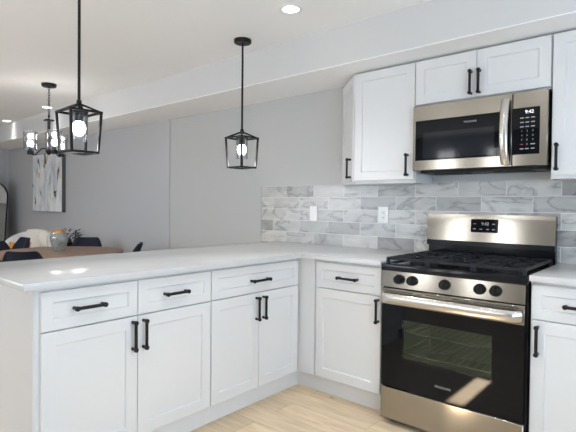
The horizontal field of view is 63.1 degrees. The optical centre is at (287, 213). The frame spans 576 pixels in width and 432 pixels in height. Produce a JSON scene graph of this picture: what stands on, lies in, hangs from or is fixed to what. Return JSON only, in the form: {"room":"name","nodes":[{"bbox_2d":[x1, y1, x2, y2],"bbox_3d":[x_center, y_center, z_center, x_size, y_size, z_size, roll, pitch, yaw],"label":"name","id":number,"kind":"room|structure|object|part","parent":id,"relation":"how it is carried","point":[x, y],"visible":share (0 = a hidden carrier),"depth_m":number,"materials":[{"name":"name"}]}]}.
{"room":"kitchen","nodes":[
{"label":"kitchen","id":0,"kind":"room"},
{"bbox_2d":[0,149,7,239],"bbox_3d":[-6.617,-0.145,6.263,0.100,2.400,5.188,1,1,41],"label":"wall","id":1,"kind":"structure","parent":0,"point":[3,153],"depth_m":8.14,"materials":[{"name":"grey paint"}]},
{"bbox_2d":[0,0,429,124],"bbox_3d":[-2.500,-1.286,2.720,10.920,0.080,5.400,1,1,41],"label":"ceiling","id":2,"kind":"structure","parent":0,"point":[125,44],"depth_m":3.27,"materials":[{"name":"white paint"}]},
{"bbox_2d":[23,82,67,156],"bbox_3d":[-2.328,-0.923,4.610,0.384,0.705,0.408,1,1,41],"label":"chandelier","id":3,"kind":"object","parent":2,"relation":"hanging from","point":[51,143],"visible":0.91,"depth_m":4.59,"materials":[{"name":"black metal"}]},
{"bbox_3d":[-2.521,-0.707,4.590,0.124,0.190,0.123,1,1,41],"label":"lamp shade","id":4,"kind":"part","parent":3,"relation":"part of","materials":[{"name":"clear glass"}]},
{"bbox_3d":[-2.522,-0.685,4.591,0.058,0.066,0.058,1,1,41],"label":"bulb","id":5,"kind":"part","parent":3,"relation":"part of","materials":[{"name":"white glass"}]},
{"bbox_3d":[-2.361,-0.744,4.630,0.060,0.335,0.059,1,1,41],"label":"stem","id":6,"kind":"part","parent":3,"relation":"part of","materials":[{"name":"black metal"}]},
{"bbox_3d":[-2.358,-1.094,4.624,0.019,0.310,0.019,0,1,-4],"label":"chain","id":7,"kind":"part","parent":3,"relation":"part of","materials":[{"name":"black metal"}]},
{"bbox_3d":[-2.247,-0.681,4.512,0.058,0.066,0.058,1,1,41],"label":"bulb","id":8,"kind":"part","parent":3,"relation":"part of","materials":[{"name":"white glass"}]},
{"bbox_3d":[-2.247,-0.703,4.512,0.124,0.190,0.123,1,1,41],"label":"lamp shade","id":9,"kind":"part","parent":3,"relation":"part of","materials":[{"name":"clear glass"}]},
{"bbox_3d":[-2.316,-0.709,4.789,0.124,0.190,0.123,1,1,41],"label":"lamp shade","id":10,"kind":"part","parent":3,"relation":"part of","materials":[{"name":"clear glass"}]},
{"bbox_2d":[55,0,102,155],"bbox_3d":[-1.093,-0.770,2.453,0.173,0.913,0.173,1,1,41],"label":"pendant light","id":11,"kind":"object","parent":2,"relation":"hanging from","point":[80,115],"visible":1,"depth_m":2.44,"materials":[{"name":"black metal"}]},
{"bbox_3d":[-1.096,-0.447,2.458,0.173,0.266,0.173,1,1,41],"label":"frame","id":12,"kind":"part","parent":11,"relation":"part of","materials":[{"name":"black metal"}]},
{"bbox_3d":[-1.096,-0.449,2.458,0.068,0.074,0.068,1,1,41],"label":"bulb","id":13,"kind":"part","parent":11,"relation":"part of","materials":[{"name":"white glass"}]},
{"bbox_3d":[-1.092,-0.882,2.451,0.040,0.640,0.039,1,1,41],"label":"rod","id":14,"kind":"part","parent":11,"relation":"part of","materials":[{"name":"black metal"}]},
{"bbox_3d":[-1.096,-0.455,2.458,0.084,0.145,0.084,1,1,41],"label":"lamp shade","id":15,"kind":"part","parent":11,"relation":"part of","materials":[{"name":"clear glass"}]},
{"bbox_2d":[72,106,88,121],"bbox_3d":[-1.095,-0.527,2.457,0.092,0.090,0.092,1,1,41],"label":"socket","id":16,"kind":"object","parent":11,"relation":"attached to","point":[77,115],"depth_m":2.44,"materials":[{"name":"black metal"}]},
{"bbox_2d":[225,37,258,169],"bbox_3d":[-0.327,-0.778,3.344,0.173,0.913,0.173,1,1,41],"label":"pendant light","id":17,"kind":"object","parent":2,"relation":"hanging from","point":[241,149],"visible":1,"depth_m":3.33,"materials":[{"name":"black metal"}]},
{"bbox_2d":[235,134,247,144],"bbox_3d":[-0.329,-0.535,3.348,0.092,0.090,0.092,1,1,41],"label":"socket","id":18,"kind":"object","parent":17,"relation":"attached to","point":[244,138],"depth_m":3.33,"materials":[{"name":"black metal"}]},
{"bbox_3d":[-0.326,-0.890,3.342,0.040,0.640,0.039,1,1,41],"label":"rod","id":19,"kind":"part","parent":17,"relation":"part of","materials":[{"name":"black metal"}]},
{"bbox_3d":[-0.330,-0.462,3.349,0.084,0.145,0.084,1,1,41],"label":"lamp shade","id":20,"kind":"part","parent":17,"relation":"part of","materials":[{"name":"clear glass"}]},
{"bbox_3d":[-0.330,-0.455,3.349,0.173,0.266,0.173,1,1,41],"label":"frame","id":21,"kind":"part","parent":17,"relation":"part of","materials":[{"name":"black metal"}]},
{"bbox_3d":[-0.330,-0.457,3.349,0.068,0.074,0.068,1,1,41],"label":"bulb","id":22,"kind":"part","parent":17,"relation":"part of","materials":[{"name":"white glass"}]},
{"bbox_2d":[278,4,302,13],"bbox_3d":[0.016,-1.220,2.802,0.150,0.004,0.150,1,1,41],"label":"recessed light","id":23,"kind":"object","parent":2,"relation":"in","point":[286,8],"visible":1,"depth_m":2.79,"materials":[{"name":"white plastic"}]},
{"bbox_2d":[8,87,575,263],"bbox_3d":[-0.788,-0.063,4.745,10.920,2.400,0.112,1,1,41],"label":"wall","id":24,"kind":"structure","parent":0,"point":[212,203],"depth_m":4.28,"materials":[{"name":"grey paint"}]},
{"bbox_2d":[33,153,65,211],"bbox_3d":[-3.605,-0.464,7.056,1.040,0.879,0.053,1,1,41],"label":"wall art","id":25,"kind":"object","parent":24,"relation":"attached to","point":[49,171],"visible":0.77,"depth_m":6.97,"materials":[{"name":"paint"}]},
{"bbox_2d":[261,186,262,231],"bbox_3d":[-0.236,0.025,4.205,0.007,0.534,0.011,1,1,41],"label":"trim","id":26,"kind":"structure","parent":24,"relation":"attached to","point":[261,186],"depth_m":4.20,"materials":[{"name":"silver metal"}]},
{"bbox_2d":[0,11,575,149],"bbox_3d":[-0.964,-1.011,4.514,10.720,0.006,0.480,1,1,41],"label":"soffit underside","id":27,"kind":"structure","parent":24,"relation":"attached to","point":[338,76],"depth_m":3.48,"materials":[{"name":"white paint"}]},
{"bbox_2d":[0,0,575,141],"bbox_3d":[-0.962,-1.137,4.512,10.720,0.247,0.480,1,1,41],"label":"ceiling soffit","id":28,"kind":"structure","parent":24,"relation":"attached to","point":[432,21],"depth_m":3.12,"materials":[{"name":"grey paint"}]},
{"bbox_2d":[310,206,316,220],"bbox_3d":[0.207,0.000,3.813,0.076,0.122,0.008,1,1,41],"label":"wall outlet","id":29,"kind":"object","parent":24,"relation":"attached to","point":[313,209],"visible":1,"depth_m":3.81,"materials":[{"name":"white plastic"}]},
{"bbox_2d":[342,75,372,185],"bbox_3d":[0.446,-0.585,3.436,0.281,0.756,0.280,1,1,41],"label":"upper cabinet","id":30,"kind":"object","parent":24,"relation":"attached to","point":[348,134],"visible":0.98,"depth_m":3.40,"materials":[{"name":"white wood"}]},
{"bbox_3d":[0.424,-0.317,3.301,0.039,0.145,0.021,0,1,-4],"label":"handle","id":31,"kind":"part","parent":30,"relation":"part of","materials":[{"name":"black metal"}]},
{"bbox_3d":[0.445,-0.593,3.436,0.020,0.731,0.378,0,1,-4],"label":"door","id":32,"kind":"part","parent":30,"relation":"part of","materials":[{"name":"white wood"}]},
{"bbox_2d":[378,207,388,223],"bbox_3d":[0.690,0.011,3.397,0.084,0.122,0.008,1,1,41],"label":"wall outlet","id":33,"kind":"object","parent":24,"relation":"attached to","point":[383,212],"visible":1,"depth_m":3.39,"materials":[{"name":"white plastic"}]},
{"bbox_2d":[381,210,384,219],"bbox_3d":[0.688,0.011,3.395,0.034,0.066,0.003,1,1,41],"label":"receptacle","id":34,"kind":"object","parent":33,"relation":"attached to","point":[382,211],"depth_m":3.39,"materials":[{"name":"white plastic"}]},
{"bbox_2d":[354,63,431,185],"bbox_3d":[0.702,-0.578,3.182,0.449,0.756,0.310,1,1,41],"label":"upper cabinet","id":35,"kind":"object","parent":24,"relation":"attached to","point":[385,99],"visible":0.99,"depth_m":3.09,"materials":[{"name":"white wood"}]},
{"bbox_3d":[0.748,-0.308,2.966,0.021,0.145,0.039,1,1,41],"label":"handle","id":36,"kind":"part","parent":35,"relation":"part of","materials":[{"name":"black metal"}]},
{"bbox_2d":[416,35,553,106],"bbox_3d":[1.164,-0.804,2.783,0.762,0.282,0.310,1,1,41],"label":"upper cabinet","id":37,"kind":"object","parent":24,"relation":"attached to","point":[524,65],"visible":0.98,"depth_m":2.66,"materials":[{"name":"white wood"}]},
{"bbox_3d":[0.949,-0.810,2.828,0.372,0.269,0.020,1,1,41],"label":"door","id":38,"kind":"part","parent":37,"relation":"part of","materials":[{"name":"white wood"}]},
{"bbox_3d":[1.050,-0.757,2.702,0.021,0.145,0.039,1,1,41],"label":"handle","id":39,"kind":"part","parent":37,"relation":"part of","materials":[{"name":"black metal"}]},
{"bbox_3d":[1.086,-0.756,2.671,0.021,0.145,0.039,1,1,41],"label":"handle","id":40,"kind":"part","parent":37,"relation":"part of","materials":[{"name":"black metal"}]},
{"bbox_2d":[413,88,552,175],"bbox_3d":[1.141,-0.448,2.768,0.752,0.418,0.368,1,1,41],"label":"microwave","id":41,"kind":"object","parent":37,"relation":"attached to","point":[506,133],"visible":1,"depth_m":2.64,"materials":[{"name":"silver metal"}]},
{"bbox_3d":[0.999,-0.443,2.731,0.548,0.244,0.002,1,1,41],"label":"glass","id":42,"kind":"part","parent":41,"relation":"part of","materials":[{"name":"black glass"}]},
{"bbox_3d":[1.011,-0.459,2.749,0.578,0.397,0.041,1,1,41],"label":"door","id":43,"kind":"part","parent":41,"relation":"part of","materials":[{"name":"silver metal"}]},
{"bbox_3d":[1.172,-0.444,2.540,0.045,0.363,0.063,1,1,41],"label":"handle","id":44,"kind":"part","parent":41,"relation":"part of","materials":[{"name":"silver metal"}]},
{"bbox_3d":[1.296,-0.453,2.503,0.172,0.397,0.041,1,1,41],"label":"control panel","id":45,"kind":"part","parent":41,"relation":"part of","materials":[{"name":"silver metal"}]},
{"bbox_3d":[1.237,-0.803,2.580,0.382,0.269,0.020,1,1,41],"label":"door","id":46,"kind":"part","parent":37,"relation":"part of","materials":[{"name":"white wood"}]},
{"bbox_2d":[551,30,575,180],"bbox_3d":[1.629,-0.556,2.385,0.467,0.756,0.310,1,1,41],"label":"upper cabinet","id":47,"kind":"object","parent":24,"relation":"attached to","point":[563,151],"visible":1,"depth_m":2.41,"materials":[{"name":"white wood"}]},
{"bbox_3d":[1.384,-0.293,2.419,0.021,0.145,0.039,1,1,41],"label":"handle","id":48,"kind":"part","parent":47,"relation":"part of","materials":[{"name":"black metal"}]},
{"bbox_2d":[189,384,427,431],"bbox_3d":[-2.524,1.194,2.761,10.920,0.080,5.400,1,1,41],"label":"floor","id":49,"kind":"structure","parent":0,"point":[296,408],"depth_m":2.72,"materials":[{"name":"brown wood"}]},
{"bbox_2d":[0,183,7,240],"bbox_3d":[-4.953,0.248,7.633,0.704,1.564,0.220,0,1,-4],"label":"floor mirror","id":50,"kind":"object","parent":49,"relation":"on","point":[3,191],"visible":0.82,"depth_m":7.68,"materials":[{"name":"black metal"}]},
{"bbox_2d":[0,241,10,261],"bbox_3d":[-2.809,0.705,4.782,0.509,0.827,0.460,1,1,12],"label":"dining chair","id":51,"kind":"object","parent":49,"relation":"on","point":[3,245],"visible":0.17,"depth_m":4.91,"materials":[{"name":"black fabric"}]},
{"bbox_2d":[12,237,29,248],"bbox_3d":[-3.189,0.693,5.275,0.460,0.827,0.509,1,1,39],"label":"dining chair","id":52,"kind":"object","parent":49,"relation":"on","point":[22,242],"visible":0.34,"depth_m":5.44,"materials":[{"name":"black fabric"}]},
{"bbox_2d":[2,251,42,261],"bbox_3d":[-2.228,0.722,4.108,0.460,0.827,0.509,0,1,-5],"label":"dining chair","id":53,"kind":"object","parent":49,"relation":"on","point":[9,255],"visible":0.15,"depth_m":3.87,"materials":[{"name":"black fabric"}]},
{"bbox_2d":[5,231,55,246],"bbox_3d":[-3.489,0.666,6.295,0.650,0.841,0.653,1,1,41],"label":"armchair","id":54,"kind":"object","parent":49,"relation":"on","point":[14,238],"visible":0.18,"depth_m":6.41,"materials":[{"name":"white fabric"}]},
{"bbox_2d":[27,229,54,247],"bbox_3d":[-3.458,0.440,6.555,0.430,0.442,0.176,1,1,7],"label":"throw blanket","id":55,"kind":"object","parent":54,"relation":"on","point":[38,237],"visible":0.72,"depth_m":6.51,"materials":[{"name":"beige fabric"}]},
{"bbox_2d":[0,246,122,259],"bbox_3d":[-2.281,0.751,4.673,1.200,0.746,1.200,1,1,41],"label":"dining table","id":56,"kind":"object","parent":49,"relation":"on","point":[46,252],"visible":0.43,"depth_m":4.70,"materials":[{"name":"brown wood"}]},
{"bbox_2d":[50,229,67,250],"bbox_3d":[-2.303,0.267,4.716,0.167,0.219,0.167,1,1,41],"label":"vase","id":57,"kind":"object","parent":56,"relation":"on","point":[57,231],"visible":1,"depth_m":4.73,"materials":[{"name":"clear glass"}]},
{"bbox_3d":[-2.302,0.178,4.715,0.128,0.041,0.128,1,1,41],"label":"lid","id":58,"kind":"part","parent":57,"relation":"part of","materials":[{"name":"orange metal"}]},
{"bbox_2d":[58,228,82,246],"bbox_3d":[-2.964,0.647,6.326,0.417,0.885,0.263,1,1,41],"label":"potted plant","id":59,"kind":"object","parent":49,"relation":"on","point":[70,242],"visible":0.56,"depth_m":6.31,"materials":[{"name":"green plant"}]},
{"bbox_3d":[-2.979,0.740,6.315,0.226,0.700,0.226,1,1,41],"label":"pot","id":60,"kind":"part","parent":59,"relation":"part of","materials":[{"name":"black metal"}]},
{"bbox_3d":[-2.948,0.327,6.351,0.372,0.208,0.105,1,1,18],"label":"stem","id":61,"kind":"part","parent":59,"relation":"part of","materials":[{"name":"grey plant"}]},
{"bbox_2d":[72,237,101,246],"bbox_3d":[-2.366,0.699,5.376,0.460,0.827,0.509,0,1,-7],"label":"dining chair","id":62,"kind":"object","parent":49,"relation":"on","point":[79,241],"visible":0.26,"depth_m":5.56,"materials":[{"name":"black fabric"}]},
{"bbox_2d":[0,269,210,431],"bbox_3d":[-0.928,0.733,2.379,0.662,0.885,0.893,1,1,41],"label":"base cabinet","id":63,"kind":"object","parent":49,"relation":"on","point":[128,355],"visible":1,"depth_m":2.09,"materials":[{"name":"white wood"}]},
{"bbox_3d":[-1.241,0.736,2.062,0.600,0.885,0.006,1,1,41],"label":"panel","id":64,"kind":"part","parent":63,"relation":"part of","materials":[{"name":"white wood"}]},
{"bbox_3d":[-0.851,0.763,2.036,0.020,0.568,0.428,1,1,41],"label":"door","id":65,"kind":"part","parent":63,"relation":"part of","materials":[{"name":"white wood"}]},
{"bbox_3d":[-0.848,0.394,2.030,0.020,0.159,0.428,1,1,41],"label":"drawer","id":66,"kind":"part","parent":63,"relation":"part of","materials":[{"name":"white wood"}]},
{"bbox_3d":[-0.840,0.395,1.994,0.039,0.021,0.143,1,1,41],"label":"handle","id":67,"kind":"part","parent":63,"relation":"part of","materials":[{"name":"black metal"}]},
{"bbox_3d":[-0.704,0.566,2.156,0.039,0.145,0.021,1,1,41],"label":"handle","id":68,"kind":"part","parent":63,"relation":"part of","materials":[{"name":"black metal"}]},
{"bbox_3d":[-0.668,0.565,2.199,0.039,0.145,0.021,1,1,41],"label":"handle","id":69,"kind":"part","parent":63,"relation":"part of","materials":[{"name":"black metal"}]},
{"bbox_3d":[-0.567,0.760,2.366,0.020,0.568,0.437,1,1,41],"label":"door","id":70,"kind":"part","parent":63,"relation":"part of","materials":[{"name":"white wood"}]},
{"bbox_3d":[-0.564,0.391,2.360,0.020,0.159,0.437,1,1,41],"label":"drawer","id":71,"kind":"part","parent":63,"relation":"part of","materials":[{"name":"white wood"}]},
{"bbox_3d":[-0.550,0.394,2.331,0.039,0.021,0.143,1,1,41],"label":"handle","id":72,"kind":"part","parent":63,"relation":"part of","materials":[{"name":"black metal"}]},
{"bbox_2d":[132,242,142,251],"bbox_3d":[-1.748,0.715,4.792,0.509,0.827,0.460,0,1,-13],"label":"dining chair","id":73,"kind":"object","parent":49,"relation":"on","point":[138,247],"visible":0.18,"depth_m":4.73,"materials":[{"name":"black metal"}]},
{"bbox_2d":[201,259,297,425],"bbox_3d":[-0.393,0.728,3.001,0.662,0.885,0.748,1,1,41],"label":"base cabinet","id":74,"kind":"object","parent":49,"relation":"on","point":[254,331],"visible":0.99,"depth_m":2.77,"materials":[{"name":"white wood"}]},
{"bbox_3d":[-0.302,0.758,2.675,0.020,0.568,0.365,1,1,41],"label":"door","id":75,"kind":"part","parent":74,"relation":"part of","materials":[{"name":"white wood"}]},
{"bbox_3d":[-0.179,0.387,2.808,0.020,0.159,0.732,1,1,41],"label":"drawer","id":76,"kind":"part","parent":74,"relation":"part of","materials":[{"name":"white wood"}]},
{"bbox_3d":[-0.175,0.564,2.772,0.039,0.145,0.021,1,1,41],"label":"handle","id":77,"kind":"part","parent":74,"relation":"part of","materials":[{"name":"black metal"}]},
{"bbox_3d":[-0.157,0.396,2.787,0.039,0.021,0.155,1,1,41],"label":"handle","id":78,"kind":"part","parent":74,"relation":"part of","materials":[{"name":"black metal"}]},
{"bbox_3d":[-0.137,0.564,2.816,0.039,0.145,0.021,1,1,41],"label":"handle","id":79,"kind":"part","parent":74,"relation":"part of","materials":[{"name":"black metal"}]},
{"bbox_3d":[-0.062,0.755,2.953,0.020,0.568,0.364,1,1,41],"label":"door","id":80,"kind":"part","parent":74,"relation":"part of","materials":[{"name":"white wood"}]},
{"bbox_2d":[289,258,382,410],"bbox_3d":[0.266,0.729,3.329,1.234,0.885,0.671,1,1,41],"label":"base cabinet","id":81,"kind":"object","parent":49,"relation":"on","point":[339,341],"visible":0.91,"depth_m":2.90,"materials":[{"name":"white wood"}]},
{"bbox_2d":[0,241,418,291],"bbox_3d":[-0.334,0.276,2.746,1.407,0.029,2.334,1,1,41],"label":"countertop","id":82,"kind":"structure","parent":81,"relation":"on","point":[49,273],"depth_m":2.57,"materials":[{"name":"white stone"}]},
{"bbox_3d":[0.355,0.397,2.832,0.148,0.021,0.039,1,1,41],"label":"handle","id":83,"kind":"part","parent":81,"relation":"part of","materials":[{"name":"black metal"}]},
{"bbox_3d":[0.361,0.761,2.869,0.470,0.568,0.020,1,1,41],"label":"door","id":84,"kind":"part","parent":81,"relation":"part of","materials":[{"name":"white wood"}]},
{"bbox_3d":[0.365,0.392,2.863,0.470,0.159,0.020,1,1,41],"label":"drawer","id":85,"kind":"part","parent":81,"relation":"part of","materials":[{"name":"white wood"}]},
{"bbox_3d":[0.511,0.564,2.700,0.021,0.145,0.039,1,1,41],"label":"handle","id":86,"kind":"part","parent":81,"relation":"part of","materials":[{"name":"black metal"}]},
{"bbox_2d":[380,214,557,431],"bbox_3d":[1.014,0.600,2.650,0.759,1.180,0.722,1,1,41],"label":"gas range","id":87,"kind":"object","parent":49,"relation":"on","point":[456,315],"visible":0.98,"depth_m":2.50,"materials":[{"name":"silver metal"}]},
{"bbox_3d":[0.603,0.364,2.578,0.054,0.054,0.042,1,1,41],"label":"knob","id":88,"kind":"part","parent":87,"relation":"part of","materials":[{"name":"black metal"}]},
{"bbox_3d":[0.661,0.366,2.527,0.054,0.054,0.042,1,1,41],"label":"knob","id":89,"kind":"part","parent":87,"relation":"part of","materials":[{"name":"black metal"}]},
{"bbox_3d":[0.757,0.278,2.701,0.108,0.023,0.108,1,1,41],"label":"burner","id":90,"kind":"part","parent":87,"relation":"part of","materials":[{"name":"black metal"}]},
{"bbox_3d":[0.798,0.369,2.410,0.054,0.054,0.042,1,1,41],"label":"knob","id":91,"kind":"part","parent":87,"relation":"part of","materials":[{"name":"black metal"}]},
{"bbox_3d":[0.817,1.070,2.434,0.749,0.179,0.023,1,1,41],"label":"storage drawer","id":92,"kind":"part","parent":87,"relation":"part of","materials":[{"name":"silver metal"}]},
{"bbox_2d":[380,287,525,423],"bbox_3d":[0.955,0.698,2.585,0.744,0.551,0.544,1,1,41],"label":"oven","id":93,"kind":"object","parent":87,"relation":"in","point":[463,352],"depth_m":2.43,"materials":[{"name":"black glass"}]},
{"bbox_3d":[0.841,0.372,2.447,0.750,0.089,0.078,1,1,41],"label":"control panel","id":94,"kind":"part","parent":87,"relation":"part of","materials":[{"name":"silver metal"}]},
{"bbox_2d":[381,257,550,284],"bbox_3d":[1.014,0.306,2.641,0.758,0.038,0.607,1,1,41],"label":"cooktop","id":95,"kind":"object","parent":87,"relation":"in","point":[479,276],"depth_m":2.42,"materials":[{"name":"black metal"}]},
{"bbox_3d":[0.932,0.372,2.295,0.054,0.054,0.042,1,1,41],"label":"knob","id":96,"kind":"part","parent":87,"relation":"part of","materials":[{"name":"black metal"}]},
{"bbox_3d":[1.218,0.092,2.878,0.753,0.168,0.028,1,1,41],"label":"backguard panel","id":97,"kind":"part","parent":87,"relation":"part of","materials":[{"name":"silver metal"}]},
{"bbox_3d":[0.989,0.373,2.246,0.054,0.054,0.042,1,1,41],"label":"knob","id":98,"kind":"part","parent":87,"relation":"part of","materials":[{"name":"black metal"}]},
{"bbox_3d":[1.110,0.287,2.398,0.120,0.023,0.120,1,1,41],"label":"burner","id":99,"kind":"part","parent":87,"relation":"part of","materials":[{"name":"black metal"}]},
{"bbox_2d":[529,282,575,431],"bbox_3d":[1.498,0.759,2.269,0.467,0.885,0.671,1,1,41],"label":"base cabinet","id":100,"kind":"object","parent":49,"relation":"on","point":[552,387],"visible":0.99,"depth_m":2.14,"materials":[{"name":"white wood"}]},
{"bbox_3d":[1.143,0.588,2.156,0.021,0.145,0.039,1,1,41],"label":"handle","id":101,"kind":"part","parent":100,"relation":"part of","materials":[{"name":"black metal"}]},
{"bbox_2d":[529,263,575,285],"bbox_3d":[1.516,0.302,2.257,0.491,0.029,0.662,1,1,41],"label":"countertop","id":102,"kind":"structure","parent":100,"relation":"on","point":[560,273],"depth_m":2.16,"materials":[{"name":"white stone"}]},
{"bbox_3d":[1.315,0.415,2.046,0.456,0.159,0.020,1,1,41],"label":"drawer","id":103,"kind":"part","parent":100,"relation":"part of","materials":[{"name":"white wood"}]},
{"bbox_3d":[1.286,0.417,2.031,0.168,0.021,0.039,1,1,41],"label":"handle","id":104,"kind":"part","parent":100,"relation":"part of","materials":[{"name":"black metal"}]}
]}

